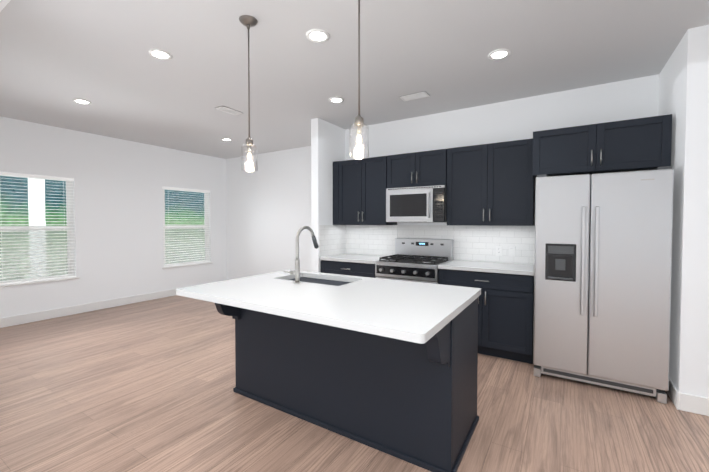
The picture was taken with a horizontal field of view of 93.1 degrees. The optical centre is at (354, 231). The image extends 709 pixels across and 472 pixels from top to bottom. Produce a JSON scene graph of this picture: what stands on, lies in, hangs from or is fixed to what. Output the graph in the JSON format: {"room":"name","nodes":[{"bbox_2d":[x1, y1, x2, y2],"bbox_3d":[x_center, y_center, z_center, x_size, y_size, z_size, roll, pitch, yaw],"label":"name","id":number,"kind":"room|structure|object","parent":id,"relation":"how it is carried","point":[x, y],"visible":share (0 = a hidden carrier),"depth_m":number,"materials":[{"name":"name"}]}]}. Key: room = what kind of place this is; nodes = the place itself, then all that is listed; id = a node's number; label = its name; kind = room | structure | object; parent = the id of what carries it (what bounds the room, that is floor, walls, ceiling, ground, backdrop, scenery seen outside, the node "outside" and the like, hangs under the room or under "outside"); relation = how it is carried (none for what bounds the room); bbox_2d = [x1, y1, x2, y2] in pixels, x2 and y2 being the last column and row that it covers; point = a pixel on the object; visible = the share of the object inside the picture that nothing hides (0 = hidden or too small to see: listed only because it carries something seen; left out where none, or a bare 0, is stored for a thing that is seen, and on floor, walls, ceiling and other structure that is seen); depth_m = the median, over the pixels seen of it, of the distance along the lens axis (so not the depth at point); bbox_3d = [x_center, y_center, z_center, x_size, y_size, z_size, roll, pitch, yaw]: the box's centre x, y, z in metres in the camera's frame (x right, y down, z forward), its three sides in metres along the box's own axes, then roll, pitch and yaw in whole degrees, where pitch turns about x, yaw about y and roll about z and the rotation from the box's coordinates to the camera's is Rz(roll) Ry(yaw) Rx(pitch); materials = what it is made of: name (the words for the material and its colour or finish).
{"room":"kitchen","nodes":[
{"label":"kitchen","id":0,"kind":"room"},
{"bbox_2d":[0,0,10,11],"bbox_3d":[-2.041,-1.271,0.492,8.740,0.269,2.360,1,2,32],"label":"ceiling","id":1,"kind":"structure","parent":0,"point":[3,3],"depth_m":1.72,"materials":[{"name":"white paint"}]},
{"bbox_2d":[0,116,226,317],"bbox_3d":[-4.555,-0.126,4.639,0.120,2.770,6.690,1,2,32],"label":"wall","id":2,"kind":"structure","parent":0,"point":[119,185],"depth_m":5.49,"materials":[{"name":"white paint"}]},
{"bbox_2d":[0,175,78,286],"bbox_3d":[-4.492,-0.035,4.714,0.140,1.515,0.960,1,2,32],"label":"window","id":3,"kind":"structure","parent":2,"relation":"in","point":[69,207],"depth_m":4.79,"materials":[{"name":"white plastic"}]},
{"bbox_2d":[0,172,75,284],"bbox_3d":[-4.479,-0.048,4.705,0.052,1.485,0.892,1,2,32],"label":"window blind","id":4,"kind":"object","parent":3,"relation":"attached to","point":[37,177],"visible":0.9,"depth_m":4.71,"materials":[{"name":"white plastic"}]},
{"bbox_2d":[0,280,224,327],"bbox_3d":[-4.497,1.195,4.635,0.018,0.130,6.450,1,2,32],"label":"baseboard","id":5,"kind":"structure","parent":2,"relation":"attached to","point":[65,311],"depth_m":5.13,"materials":[{"name":"white wood"}]},
{"bbox_2d":[162,189,212,268],"bbox_3d":[-3.303,-0.083,6.623,0.140,1.515,1.040,1,2,32],"label":"window","id":6,"kind":"structure","parent":2,"relation":"in","point":[206,216],"depth_m":6.69,"materials":[{"name":"white plastic"}]},
{"bbox_2d":[163,187,210,266],"bbox_3d":[-3.290,-0.096,6.615,0.052,1.485,0.972,1,2,32],"label":"window blind","id":7,"kind":"object","parent":6,"relation":"attached to","point":[168,212],"visible":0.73,"depth_m":6.57,"materials":[{"name":"white plastic"}]},
{"bbox_2d":[226,146,310,279],"bbox_3d":[-1.392,-0.174,6.538,3.480,2.770,0.120,1,2,32],"label":"wall","id":8,"kind":"structure","parent":0,"point":[268,209],"depth_m":6.66,"materials":[{"name":"white paint"}]},
{"bbox_2d":[311,118,344,272],"bbox_3d":[-0.360,-0.130,4.791,0.120,2.770,0.655,1,2,32],"label":"wall","id":9,"kind":"structure","parent":0,"point":[327,144],"depth_m":4.55,"materials":[{"name":"white paint"}]},
{"bbox_2d":[0,295,708,471],"bbox_3d":[-0.897,1.346,2.396,8.740,0.060,6.690,1,2,32],"label":"floor","id":10,"kind":"structure","parent":0,"point":[147,386],"depth_m":2.39,"materials":[{"name":"brown wood"}]},
{"bbox_2d":[214,294,480,471],"bbox_3d":[-0.113,0.875,2.447,1.787,0.880,0.895,1,2,32],"label":"kitchen island","id":11,"kind":"object","parent":10,"relation":"on","point":[388,366],"depth_m":2.10,"materials":[{"name":"grey wood"}]},
{"bbox_2d":[176,271,480,345],"bbox_3d":[-0.177,0.417,2.337,1.800,0.039,1.150,1,2,32],"label":"island countertop","id":12,"kind":"structure","parent":11,"relation":"on","point":[416,312],"depth_m":2.01,"materials":[{"name":"white stone"}]},
{"bbox_2d":[284,226,318,281],"bbox_3d":[-0.406,0.172,2.635,0.101,0.436,0.326,1,2,32],"label":"faucet","id":13,"kind":"object","parent":12,"relation":"on","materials":[{"name":"silver metal"}]},
{"bbox_2d":[300,274,343,285],"bbox_3d":[-0.298,0.531,2.769,0.672,0.233,0.382,1,2,32],"label":"sink","id":14,"kind":"object","parent":12,"relation":"in","point":[303,277],"depth_m":2.91,"materials":[{"name":"silver metal"}]},
{"bbox_2d":[320,260,375,277],"bbox_3d":[0.054,0.822,4.556,0.854,0.879,0.654,1,2,32],"label":"base cabinet","id":15,"kind":"object","parent":10,"relation":"on","point":[351,268],"visible":0.21,"depth_m":4.29,"materials":[{"name":"grey wood"}]},
{"bbox_2d":[320,254,389,263],"bbox_3d":[0.061,0.361,4.549,0.848,0.040,0.638,1,2,32],"label":"countertop","id":16,"kind":"structure","parent":15,"relation":"on","point":[362,258],"depth_m":4.42,"materials":[{"name":"white stone"}]},
{"bbox_2d":[375,238,452,283],"bbox_3d":[0.722,0.686,4.090,0.760,1.175,0.686,1,2,32],"label":"range","id":17,"kind":"object","parent":10,"relation":"on","point":[416,260],"visible":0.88,"depth_m":4.01,"materials":[{"name":"grey metal"}]},
{"bbox_2d":[439,269,533,363],"bbox_3d":[1.460,0.844,3.681,0.921,0.879,0.654,1,2,32],"label":"base cabinet","id":18,"kind":"object","parent":10,"relation":"on","point":[505,314],"visible":0.6,"depth_m":3.34,"materials":[{"name":"black wood"}]},
{"bbox_2d":[438,260,533,275],"bbox_3d":[1.467,0.384,3.674,0.928,0.040,0.638,1,2,32],"label":"countertop","id":19,"kind":"structure","parent":18,"relation":"on","point":[500,267],"depth_m":3.53,"materials":[{"name":"white stone"}]},
{"bbox_2d":[533,166,673,403],"bbox_3d":[2.177,0.399,3.061,0.904,1.800,0.872,1,2,32],"label":"fridge","id":20,"kind":"object","parent":10,"relation":"on","point":[602,275],"visible":1,"depth_m":2.70,"materials":[{"name":"grey metal"}]},
{"bbox_2d":[0,0,708,158],"bbox_3d":[-0.897,-1.503,2.324,8.740,0.100,6.690,1,2,32],"label":"ceiling","id":21,"kind":"structure","parent":0,"point":[57,57],"depth_m":2.86,"materials":[{"name":"grey paint"}]},
{"bbox_2d":[72,99,91,104],"bbox_3d":[-3.119,-1.486,3.845,0.176,0.008,0.176,1,2,32],"label":"recessed light","id":22,"kind":"object","parent":21,"relation":"in","point":[82,101],"visible":1,"depth_m":3.84,"materials":[{"name":"white plastic"}]},
{"bbox_2d":[148,49,171,59],"bbox_3d":[-1.603,-1.459,2.771,0.176,0.008,0.176,1,2,32],"label":"recessed light","id":23,"kind":"object","parent":21,"relation":"in","point":[160,54],"visible":1,"depth_m":2.77,"materials":[{"name":"white plastic"}]},
{"bbox_2d":[215,106,241,114],"bbox_3d":[-1.550,-1.494,4.152,0.150,0.008,0.300,1,2,32],"label":"ceiling vent","id":24,"kind":"object","parent":21,"relation":"in","point":[228,110],"visible":0.98,"depth_m":4.13,"materials":[{"name":"grey metal"}]},
{"bbox_2d":[239,15,257,171],"bbox_3d":[-0.730,-0.938,2.323,0.124,1.028,0.124,1,2,32],"label":"pendant light","id":25,"kind":"object","parent":21,"relation":"hanging from","point":[248,21],"visible":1,"depth_m":2.31,"materials":[{"name":"clear glass"}]},
{"bbox_2d":[306,29,329,42],"bbox_3d":[-0.272,-1.452,2.496,0.176,0.008,0.176,1,2,32],"label":"recessed light","id":26,"kind":"object","parent":21,"relation":"in","point":[317,35],"visible":1,"depth_m":2.49,"materials":[{"name":"white plastic"}]},
{"bbox_2d":[329,97,343,102],"bbox_3d":[-0.204,-1.485,3.797,0.176,0.008,0.176,1,2,32],"label":"recessed light","id":27,"kind":"object","parent":21,"relation":"in","point":[336,99],"visible":1,"depth_m":3.78,"materials":[{"name":"white plastic"}]},
{"bbox_2d":[349,0,368,158],"bbox_3d":[0.026,-0.926,1.853,0.124,1.028,0.124,1,2,32],"label":"pendant light","id":28,"kind":"object","parent":21,"relation":"hanging from","point":[359,123],"visible":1,"depth_m":1.85,"materials":[{"name":"clear glass"}]},
{"bbox_2d":[399,91,429,100],"bbox_3d":[0.657,-1.482,3.684,0.300,0.008,0.150,1,2,32],"label":"ceiling vent","id":29,"kind":"object","parent":21,"relation":"in","point":[418,95],"visible":1,"depth_m":3.68,"materials":[{"name":"grey metal"}]},
{"bbox_2d":[488,49,510,59],"bbox_3d":[1.196,-1.459,2.772,0.176,0.008,0.176,1,2,32],"label":"recessed light","id":30,"kind":"object","parent":21,"relation":"in","point":[498,54],"visible":1,"depth_m":2.77,"materials":[{"name":"white plastic"}]},
{"bbox_2d":[345,74,658,263],"bbox_3d":[1.484,-0.120,4.423,3.640,2.770,0.670,1,2,32],"label":"wall","id":31,"kind":"structure","parent":0,"point":[527,117],"depth_m":3.82,"materials":[{"name":"white paint"}]},
{"bbox_2d":[333,155,396,224],"bbox_3d":[0.137,-0.537,4.662,0.846,0.890,0.328,1,2,32],"label":"upper cabinet","id":32,"kind":"object","parent":31,"relation":"attached to","point":[360,186],"depth_m":4.50,"materials":[{"name":"grey wood"}]},
{"bbox_2d":[389,148,448,187],"bbox_3d":[0.825,-0.758,4.228,0.766,0.425,0.328,1,2,32],"label":"upper cabinet","id":33,"kind":"object","parent":31,"relation":"attached to","point":[424,168],"depth_m":4.06,"materials":[{"name":"grey wood"}]},
{"bbox_2d":[386,185,446,221],"bbox_3d":[0.803,-0.328,4.177,0.742,0.425,0.451,1,2,32],"label":"microwave","id":34,"kind":"object","parent":33,"relation":"attached to","point":[418,204],"visible":1,"depth_m":4.00,"materials":[{"name":"grey metal"}]},
{"bbox_2d":[319,225,534,263],"bbox_3d":[0.778,0.199,4.099,2.552,0.548,0.640,1,2,32],"label":"backsplash","id":35,"kind":"structure","parent":31,"relation":"attached to","point":[476,242],"depth_m":4.23,"materials":[{"name":"tile"}]},
{"bbox_2d":[496,246,501,255],"bbox_3d":[1.678,0.223,3.902,0.072,0.116,0.008,1,2,32],"label":"electrical outlet","id":36,"kind":"object","parent":35,"relation":"attached to","point":[498,250],"visible":1,"depth_m":3.90,"materials":[{"name":"white plastic"}]},
{"bbox_2d":[508,246,515,255],"bbox_3d":[1.795,0.225,3.829,0.072,0.116,0.009,1,2,32],"label":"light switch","id":37,"kind":"object","parent":35,"relation":"attached to","point":[511,250],"visible":1,"depth_m":3.83,"materials":[{"name":"white plastic"}]},
{"bbox_2d":[447,139,534,225],"bbox_3d":[1.533,-0.515,3.793,0.894,0.890,0.328,1,2,32],"label":"upper cabinet","id":38,"kind":"object","parent":31,"relation":"attached to","point":[491,184],"depth_m":3.63,"materials":[{"name":"grey wood"}]},
{"bbox_2d":[529,114,671,181],"bbox_3d":[2.257,-0.736,3.171,0.980,0.415,0.608,1,2,32],"label":"upper cabinet","id":39,"kind":"object","parent":31,"relation":"attached to","point":[640,144],"depth_m":2.89,"materials":[{"name":"grey wood"}]},
{"bbox_2d":[658,25,708,397],"bbox_3d":[3.489,-0.076,2.668,1.620,2.770,1.530,1,2,32],"label":"wall","id":40,"kind":"structure","parent":0,"point":[684,87],"depth_m":2.43,"materials":[{"name":"white paint"}]},
{"bbox_2d":[666,378,676,403],"bbox_3d":[2.621,1.240,2.853,0.014,0.130,0.810,1,2,32],"label":"baseboard","id":41,"kind":"structure","parent":40,"relation":"attached to","point":[670,392],"depth_m":2.60,"materials":[{"name":"white wood"}]},
{"bbox_2d":[674,389,708,415],"bbox_3d":[3.024,1.259,2.082,1.514,0.130,0.014,1,2,32],"label":"baseboard","id":42,"kind":"structure","parent":40,"relation":"attached to","point":[695,404],"depth_m":2.43,"materials":[{"name":"white wood"}]},
{"label":"outside","id":43,"kind":"structure","parent":0,"visible":0},
{"bbox_2d":[0,176,204,280],"bbox_3d":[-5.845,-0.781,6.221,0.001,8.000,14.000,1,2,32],"label":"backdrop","id":44,"kind":"structure","parent":43,"point":[49,187],"depth_m":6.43,"materials":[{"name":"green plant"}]},
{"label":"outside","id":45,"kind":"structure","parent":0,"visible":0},
{"bbox_2d":[28,178,46,276],"bbox_3d":[-5.331,-0.266,5.640,0.100,5.000,0.185,1,2,32],"label":"porch post","id":46,"kind":"object","parent":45,"point":[35,205],"depth_m":5.60,"materials":[{"name":"white"}]}
]}

